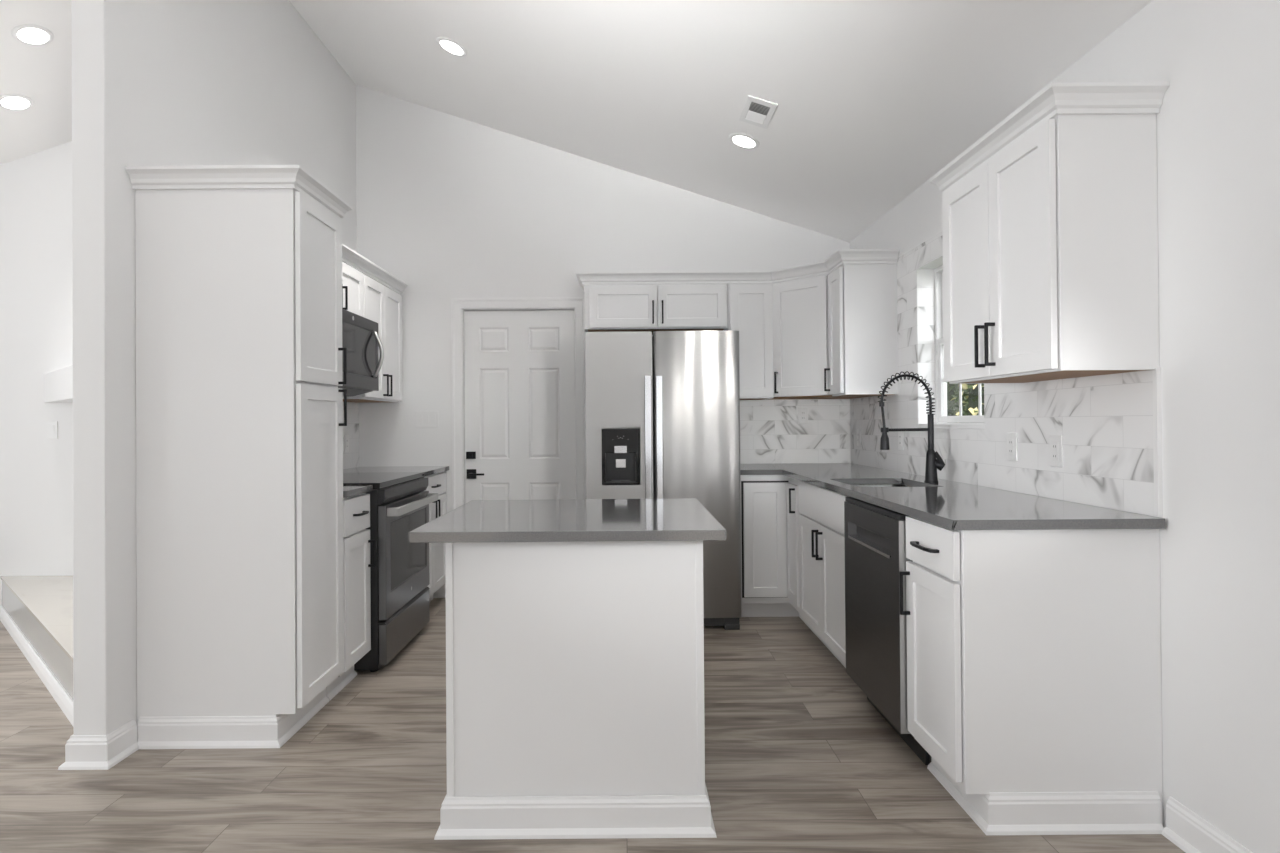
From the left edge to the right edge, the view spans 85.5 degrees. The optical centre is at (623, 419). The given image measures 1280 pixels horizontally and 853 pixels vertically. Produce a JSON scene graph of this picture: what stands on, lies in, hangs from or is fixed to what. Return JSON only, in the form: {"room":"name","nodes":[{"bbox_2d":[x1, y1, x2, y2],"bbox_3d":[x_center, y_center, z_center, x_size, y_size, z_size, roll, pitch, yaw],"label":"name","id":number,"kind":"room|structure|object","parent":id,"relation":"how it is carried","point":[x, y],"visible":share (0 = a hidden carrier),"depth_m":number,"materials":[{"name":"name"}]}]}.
{"room":"kitchen","nodes":[
{"label":"kitchen","id":0,"kind":"room"},
{"bbox_2d":[0,141,72,605],"bbox_3d":[-3.804,-0.539,4.603,3.600,3.635,0.120,0,0,0],"label":"wall","id":1,"kind":"structure","parent":0,"point":[36,471],"depth_m":4.54,"materials":[{"name":"white paint"}]},
{"bbox_2d":[47,421,57,438],"bbox_3d":[-3.745,0.073,4.534,0.072,0.116,0.010,0,0,0],"label":"light switch","id":2,"kind":"object","parent":1,"relation":"attached to","point":[52,426],"visible":1,"depth_m":4.53,"materials":[{"name":"white plastic"}]},
{"bbox_2d":[71,0,356,734],"bbox_3d":[-1.944,-0.568,3.705,0.120,3.655,2.383,0,0,0],"label":"wall partition","id":3,"kind":"structure","parent":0,"point":[155,82],"depth_m":2.63,"materials":[{"name":"white paint"}]},
{"bbox_2d":[58,719,138,769],"bbox_3d":[-1.931,1.198,2.557,0.181,0.110,0.168,0,0,0],"label":"baseboard","id":4,"kind":"structure","parent":3,"relation":"attached to","point":[82,752],"depth_m":2.49,"materials":[{"name":"white paint"}]},
{"bbox_2d":[343,402,358,468],"bbox_3d":[-1.875,0.106,3.990,0.008,0.448,1.802,0,0,0],"label":"tile backsplash","id":5,"kind":"structure","parent":3,"relation":"attached to","point":[351,458],"depth_m":4.77,"materials":[{"name":"tile"}]},
{"bbox_2d":[344,435,348,451],"bbox_3d":[-1.864,0.164,4.659,0.009,0.116,0.072,0,0,0],"label":"power outlet","id":6,"kind":"object","parent":5,"relation":"attached to","point":[346,437],"visible":1,"depth_m":4.64,"materials":[{"name":"white plastic"}]},
{"bbox_2d":[342,262,363,316],"bbox_3d":[-1.703,-0.731,3.776,0.363,0.302,0.743,0,0,0],"label":"upper cabinet","id":7,"kind":"object","parent":3,"relation":"attached to","point":[352,279],"visible":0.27,"depth_m":3.99,"materials":[{"name":"white paint"}]},
{"bbox_2d":[338,309,383,396],"bbox_3d":[-1.639,-0.353,3.775,0.464,0.444,0.737,0,0,0],"label":"microwave","id":8,"kind":"object","parent":7,"relation":"attached to","point":[360,337],"visible":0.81,"depth_m":3.88,"materials":[{"name":"black metal"}]},
{"bbox_2d":[343,274,402,402],"bbox_3d":[-1.701,-0.498,4.505,0.363,0.760,0.715,0,0,0],"label":"upper cabinet","id":9,"kind":"object","parent":3,"relation":"attached to","point":[382,305],"visible":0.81,"depth_m":4.53,"materials":[{"name":"white paint"}]},
{"bbox_2d":[342,243,406,294],"bbox_3d":[-1.709,-0.918,4.002,0.354,0.074,1.831,0,0,0],"label":"crown molding","id":10,"kind":"structure","parent":9,"relation":"on","point":[350,257],"depth_m":4.26,"materials":[{"name":"white paint"}]},
{"bbox_2d":[0,0,1151,242],"bbox_3d":[-1.961,-1.841,0.207,7.706,1.390,9.793,0,0,0],"label":"ceiling","id":11,"kind":"structure","parent":0,"point":[874,98],"depth_m":3.49,"materials":[{"name":"white paint"}]},
{"bbox_2d":[0,94,33,110],"bbox_3d":[-3.561,-1.851,4.051,0.167,0.058,0.176,0,0,4],"label":"recessed light","id":12,"kind":"object","parent":11,"relation":"in","point":[14,102],"visible":1,"depth_m":4.05,"materials":[{"name":"white plastic"}]},
{"bbox_2d":[11,24,53,45],"bbox_3d":[-3.096,-2.010,3.629,0.167,0.058,0.176,0,0,4],"label":"recessed light","id":13,"kind":"object","parent":11,"relation":"in","point":[29,34],"visible":1,"depth_m":3.62,"materials":[{"name":"white plastic"}]},
{"bbox_2d":[436,37,466,56],"bbox_3d":[-0.958,-2.072,3.857,0.167,0.058,0.176,0,0,4],"label":"recessed light","id":14,"kind":"object","parent":11,"relation":"in","point":[451,46],"visible":1,"depth_m":3.85,"materials":[{"name":"white plastic"}]},
{"bbox_2d":[729,133,758,148],"bbox_3d":[0.670,-1.550,3.862,0.167,0.058,0.176,0,0,4],"label":"recessed light","id":15,"kind":"object","parent":11,"relation":"in","point":[742,140],"visible":1,"depth_m":3.85,"materials":[{"name":"white plastic"}]},
{"bbox_2d":[739,95,777,128],"bbox_3d":[0.675,-1.547,3.496,0.144,0.053,0.270,0,0,0],"label":"ceiling vent","id":16,"kind":"object","parent":11,"relation":"in","point":[755,112],"visible":1,"depth_m":3.48,"materials":[{"name":"white plastic"}]},
{"bbox_2d":[0,598,1184,852],"bbox_3d":[-1.988,1.280,0.189,7.206,0.080,9.393,0,0,0],"label":"floor","id":17,"kind":"structure","parent":0,"point":[799,758],"depth_m":2.37,"materials":[{"name":"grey wood"}]},
{"bbox_2d":[0,576,72,725],"bbox_3d":[-3.037,1.141,3.573,2.089,0.252,1.919,0,0,0],"label":"hearth","id":18,"kind":"object","parent":17,"relation":"on","point":[36,611],"visible":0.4,"depth_m":3.67,"materials":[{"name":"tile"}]},
{"bbox_2d":[125,165,352,748],"bbox_3d":[-1.544,0.147,2.871,0.668,2.210,0.516,0,0,0],"label":"pantry cabinet","id":19,"kind":"object","parent":17,"relation":"on","point":[239,373],"visible":1,"depth_m":2.67,"materials":[{"name":"white paint"}]},
{"bbox_2d":[326,493,375,700],"bbox_3d":[-1.539,0.804,3.236,0.667,0.899,0.318,0,0,0],"label":"base cabinet","id":20,"kind":"object","parent":17,"relation":"on","point":[356,509],"visible":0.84,"depth_m":3.23,"materials":[{"name":"white paint"}]},
{"bbox_2d":[343,485,372,497],"bbox_3d":[-1.550,0.339,3.240,0.635,0.030,0.318,0,0,0],"label":"countertop","id":21,"kind":"structure","parent":20,"relation":"on","point":[348,490],"depth_m":3.24,"materials":[{"name":"grey stone"}]},
{"bbox_2d":[343,472,437,671],"bbox_3d":[-1.473,0.772,3.784,0.732,0.968,0.765,0,0,0],"label":"range","id":22,"kind":"object","parent":17,"relation":"on","point":[399,502],"visible":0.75,"depth_m":3.58,"materials":[{"name":"black metal"}]},
{"bbox_2d":[343,472,423,489],"bbox_3d":[-1.519,0.335,3.787,0.637,0.032,0.765,0,0,0],"label":"cooktop","id":23,"kind":"object","parent":22,"relation":"in","point":[379,480],"depth_m":3.76,"materials":[{"name":"black glass"}]},
{"bbox_2d":[424,472,446,602],"bbox_3d":[-1.538,0.812,4.515,0.667,0.899,0.680,0,0,0],"label":"base cabinet","id":24,"kind":"object","parent":17,"relation":"on","point":[437,483],"visible":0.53,"depth_m":4.60,"materials":[{"name":"white paint"}]},
{"bbox_2d":[343,466,448,476],"bbox_3d":[-1.550,0.346,4.533,0.635,0.030,0.714,0,0,0],"label":"countertop","id":25,"kind":"structure","parent":24,"relation":"on","point":[428,470],"depth_m":4.57,"materials":[{"name":"grey stone"}]},
{"bbox_2d":[434,541,716,839],"bbox_3d":[-0.146,0.797,2.412,0.833,0.884,0.737,0,0,0],"label":"kitchen island","id":26,"kind":"object","parent":17,"relation":"on","point":[575,670],"visible":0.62,"depth_m":2.08,"materials":[{"name":"white paint"}]},
{"bbox_2d":[408,498,725,542],"bbox_3d":[-0.162,0.339,2.402,0.913,0.030,0.837,0,0,0],"label":"island countertop","id":27,"kind":"structure","parent":26,"relation":"on","point":[681,519],"depth_m":2.16,"materials":[{"name":"grey stone"}]},
{"bbox_2d":[585,331,740,629],"bbox_3d":[0.232,0.366,4.426,0.910,1.764,0.810,0,0,0],"label":"refrigerator","id":28,"kind":"object","parent":17,"relation":"on","point":[662,408],"visible":0.67,"depth_m":4.07,"materials":[{"name":"grey metal"}]},
{"bbox_2d":[740,475,815,634],"bbox_3d":[1.153,0.791,4.424,0.895,0.899,0.907,0,0,0],"label":"base cabinet","id":29,"kind":"object","parent":17,"relation":"on","point":[770,512],"visible":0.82,"depth_m":4.25,"materials":[{"name":"white paint"}]},
{"bbox_2d":[740,463,1165,529],"bbox_3d":[1.150,0.320,3.462,0.896,0.030,2.838,0,0,0],"label":"countertop","id":30,"kind":"structure","parent":29,"relation":"on","point":[952,505],"depth_m":2.50,"materials":[{"name":"grey stone"}]},
{"bbox_2d":[853,484,912,486],"bbox_3d":[1.238,0.425,3.321,0.394,0.180,0.486,0,0,0],"label":"sink","id":31,"kind":"object","parent":30,"relation":"in","point":[859,485],"visible":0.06,"depth_m":3.56,"materials":[{"name":"silver metal"}]},
{"bbox_2d":[878,371,944,482],"bbox_3d":[1.359,0.037,3.282,0.312,0.530,0.067,0,0,0],"label":"kitchen faucet","id":32,"kind":"object","parent":30,"relation":"on","point":[934,461],"visible":1,"depth_m":3.27,"materials":[{"name":"black metal"}]},
{"bbox_2d":[798,481,903,667],"bbox_3d":[1.281,0.785,3.514,0.639,0.899,0.908,0,0,0],"label":"base cabinet","id":33,"kind":"object","parent":17,"relation":"on","point":[821,520],"visible":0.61,"depth_m":3.46,"materials":[{"name":"white paint"}]},
{"bbox_2d":[844,497,929,764],"bbox_3d":[1.262,0.782,2.752,0.578,0.890,0.609,0,0,0],"label":"dishwasher","id":34,"kind":"object","parent":17,"relation":"on","point":[875,536],"visible":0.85,"depth_m":2.67,"materials":[{"name":"black metal"}]},
{"bbox_2d":[899,516,1163,834],"bbox_3d":[1.286,0.778,2.244,0.649,0.899,0.398,0,0,0],"label":"base cabinet","id":35,"kind":"object","parent":17,"relation":"on","point":[1034,699],"visible":0.94,"depth_m":2.08,"materials":[{"name":"white paint"}]},
{"bbox_2d":[356,85,850,597],"bbox_3d":[-0.131,-0.574,4.966,3.746,3.655,0.140,0,0,0],"label":"wall","id":36,"kind":"structure","parent":0,"point":[449,206],"depth_m":4.90,"materials":[{"name":"white paint"}]},
{"bbox_2d":[451,297,585,509],"bbox_3d":[-0.739,0.201,4.881,0.946,2.113,0.020,0,0,0],"label":"trim","id":37,"kind":"structure","parent":36,"relation":"attached to","point":[457,304],"depth_m":4.88,"materials":[{"name":"white paint"}]},
{"bbox_2d":[464,310,575,502],"bbox_3d":[-0.738,0.239,4.912,0.782,2.021,0.100,0,0,0],"label":"door","id":38,"kind":"structure","parent":36,"relation":"in","point":[519,366],"depth_m":4.93,"materials":[{"name":"white paint"}]},
{"bbox_2d":[584,284,727,334],"bbox_3d":[0.213,-0.743,4.708,0.947,0.295,0.376,0,0,0],"label":"upper cabinet","id":39,"kind":"object","parent":36,"relation":"attached to","point":[630,307],"visible":0.9,"depth_m":4.56,"materials":[{"name":"white paint"}]},
{"bbox_2d":[576,249,899,289],"bbox_3d":[0.640,-0.933,4.448,2.096,0.074,0.479,-1,0,19],"label":"crown molding","id":40,"kind":"structure","parent":39,"relation":"attached to","point":[840,257],"depth_m":4.53,"materials":[{"name":"white paint"}]},
{"bbox_2d":[725,283,773,399],"bbox_3d":[0.838,-0.515,4.724,0.296,0.760,0.342,0,0,0],"label":"upper cabinet","id":41,"kind":"object","parent":36,"relation":"attached to","point":[750,306],"visible":0.65,"depth_m":4.56,"materials":[{"name":"white paint"}]},
{"bbox_2d":[740,399,850,463],"bbox_3d":[1.149,0.089,4.888,0.896,0.448,0.008,0,0,0],"label":"tile backsplash","id":42,"kind":"structure","parent":36,"relation":"attached to","point":[770,430],"depth_m":4.88,"materials":[{"name":"tile"}]},
{"bbox_2d":[798,407,807,423],"bbox_3d":[1.262,-0.025,4.879,0.072,0.116,0.009,0,0,0],"label":"power outlet","id":43,"kind":"object","parent":42,"relation":"attached to","point":[802,411],"visible":1,"depth_m":4.88,"materials":[{"name":"white plastic"}]},
{"bbox_2d":[801,411,805,419],"bbox_3d":[1.262,-0.025,4.876,0.033,0.068,0.002,0,0,0],"label":"receptacle","id":44,"kind":"object","parent":43,"relation":"attached to","point":[803,413],"depth_m":4.87,"materials":[{"name":"grey plastic"}]},
{"bbox_2d":[766,274,871,399],"bbox_3d":[1.289,-0.520,4.592,0.624,0.758,0.606,0,0,0],"label":"upper cabinet","id":45,"kind":"object","parent":36,"relation":"attached to","point":[800,306],"visible":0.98,"depth_m":4.42,"materials":[{"name":"white paint"}]},
{"bbox_2d":[850,0,1279,852],"bbox_3d":[1.676,-0.032,0.197,0.140,2.488,9.393,0,0,0],"label":"wall","id":46,"kind":"structure","parent":0,"point":[1218,119],"depth_m":1.88,"materials":[{"name":"white paint"}]},
{"bbox_2d":[824,264,897,395],"bbox_3d":[1.414,-0.523,4.161,0.374,0.760,0.256,0,0,0],"label":"upper cabinet","id":47,"kind":"object","parent":46,"relation":"attached to","point":[862,298],"visible":0.94,"depth_m":4.03,"materials":[{"name":"white paint"}]},
{"bbox_2d":[919,424,984,428],"bbox_3d":[1.645,0.035,3.412,0.090,0.022,0.703,0,0,0],"label":"trim","id":48,"kind":"structure","parent":46,"relation":"attached to","point":[956,426],"depth_m":3.32,"materials":[{"name":"white paint"}]},
{"bbox_2d":[934,265,983,423],"bbox_3d":[1.715,-0.389,3.415,0.054,0.866,0.703,0,0,0],"label":"window","id":49,"kind":"structure","parent":46,"relation":"in","point":[941,416],"depth_m":3.73,"materials":[{"name":"white plastic"}]},
{"bbox_2d":[850,232,1162,516],"bbox_3d":[1.639,-0.319,3.478,0.098,1.240,2.816,0,0,0],"label":"tile backsplash","id":50,"kind":"structure","parent":46,"relation":"attached to","point":[1110,425],"depth_m":2.76,"materials":[{"name":"tile"}]},
{"bbox_2d":[898,431,903,449],"bbox_3d":[1.592,0.120,3.984,0.009,0.116,0.072,0,0,0],"label":"power outlet","id":51,"kind":"object","parent":50,"relation":"attached to","point":[900,433],"visible":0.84,"depth_m":3.97,"materials":[{"name":"white plastic"}]},
{"bbox_2d":[899,434,901,445],"bbox_3d":[1.590,0.120,3.984,0.002,0.068,0.033,0,0,0],"label":"receptacle","id":52,"kind":"object","parent":51,"relation":"attached to","point":[900,435],"depth_m":3.98,"materials":[{"name":"grey plastic"}]},
{"bbox_2d":[1007,432,1017,460],"bbox_3d":[1.592,0.113,2.844,0.009,0.116,0.072,0,0,0],"label":"power outlet","id":53,"kind":"object","parent":50,"relation":"attached to","point":[1012,453],"visible":1,"depth_m":2.84,"materials":[{"name":"white plastic"}]},
{"bbox_2d":[1009,438,1012,454],"bbox_3d":[1.589,0.113,2.844,0.002,0.068,0.033,0,0,0],"label":"receptacle","id":54,"kind":"object","parent":53,"relation":"attached to","point":[1010,439],"depth_m":2.84,"materials":[{"name":"grey plastic"}]},
{"bbox_2d":[1049,435,1062,467],"bbox_3d":[1.592,0.119,2.554,0.009,0.116,0.072,0,0,0],"label":"power outlet","id":55,"kind":"object","parent":50,"relation":"attached to","point":[1056,442],"visible":1,"depth_m":2.55,"materials":[{"name":"white plastic"}]},
{"bbox_2d":[1052,442,1057,460],"bbox_3d":[1.590,0.119,2.554,0.002,0.068,0.033,0,0,0],"label":"receptacle","id":56,"kind":"object","parent":55,"relation":"attached to","point":[1054,444],"depth_m":2.55,"materials":[{"name":"grey plastic"}]},
{"bbox_2d":[929,82,1169,383],"bbox_3d":[1.424,-0.565,2.432,0.354,0.840,0.813,0,0,0],"label":"upper cabinet","id":57,"kind":"object","parent":46,"relation":"attached to","point":[1050,217],"visible":1,"depth_m":2.08,"materials":[{"name":"white paint"}]},
{"bbox_2d":[1161,796,1252,852],"bbox_3d":[1.599,1.150,-1.232,0.030,0.110,6.550,0,0,0],"label":"baseboard","id":58,"kind":"structure","parent":46,"relation":"attached to","point":[1184,828],"depth_m":1.95,"materials":[{"name":"white paint"}]},
{"label":"outside","id":59,"kind":"structure","parent":0,"visible":0},
{"bbox_3d":[7.965,1.655,6.990,12.094,0.100,18.000,0,0,0],"label":"lawn","id":60,"kind":"structure","parent":59,"visible":0},
{"bbox_2d":[947,382,968,422],"bbox_3d":[3.297,0.114,7.808,1.337,3.064,1.259,0,0,0],"label":"shrub","id":61,"kind":"object","parent":60,"relation":"on","point":[951,388],"visible":0.04,"depth_m":7.43,"materials":[{"name":"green plant"}]},
{"bbox_2d":[947,384,983,422],"bbox_3d":[3.509,0.102,6.287,0.998,3.067,0.987,0,0,0],"label":"shrub","id":62,"kind":"object","parent":60,"relation":"on","point":[971,409],"visible":0.02,"depth_m":6.30,"materials":[{"name":"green plant"}]},
{"bbox_3d":[-2.805,-0.335,3.800,1.602,2.698,1.482,0,0,0],"label":"wall","id":63,"kind":"structure","parent":0,"visible":0},
{"bbox_2d":[44,365,72,402],"bbox_3d":[-2.857,-0.213,3.757,2.447,0.190,0.132,-1,0,43],"label":"mantel shelf","id":64,"kind":"object","parent":63,"relation":"attached to","point":[58,384],"visible":0.24,"depth_m":4.18,"materials":[{"name":"white paint"}]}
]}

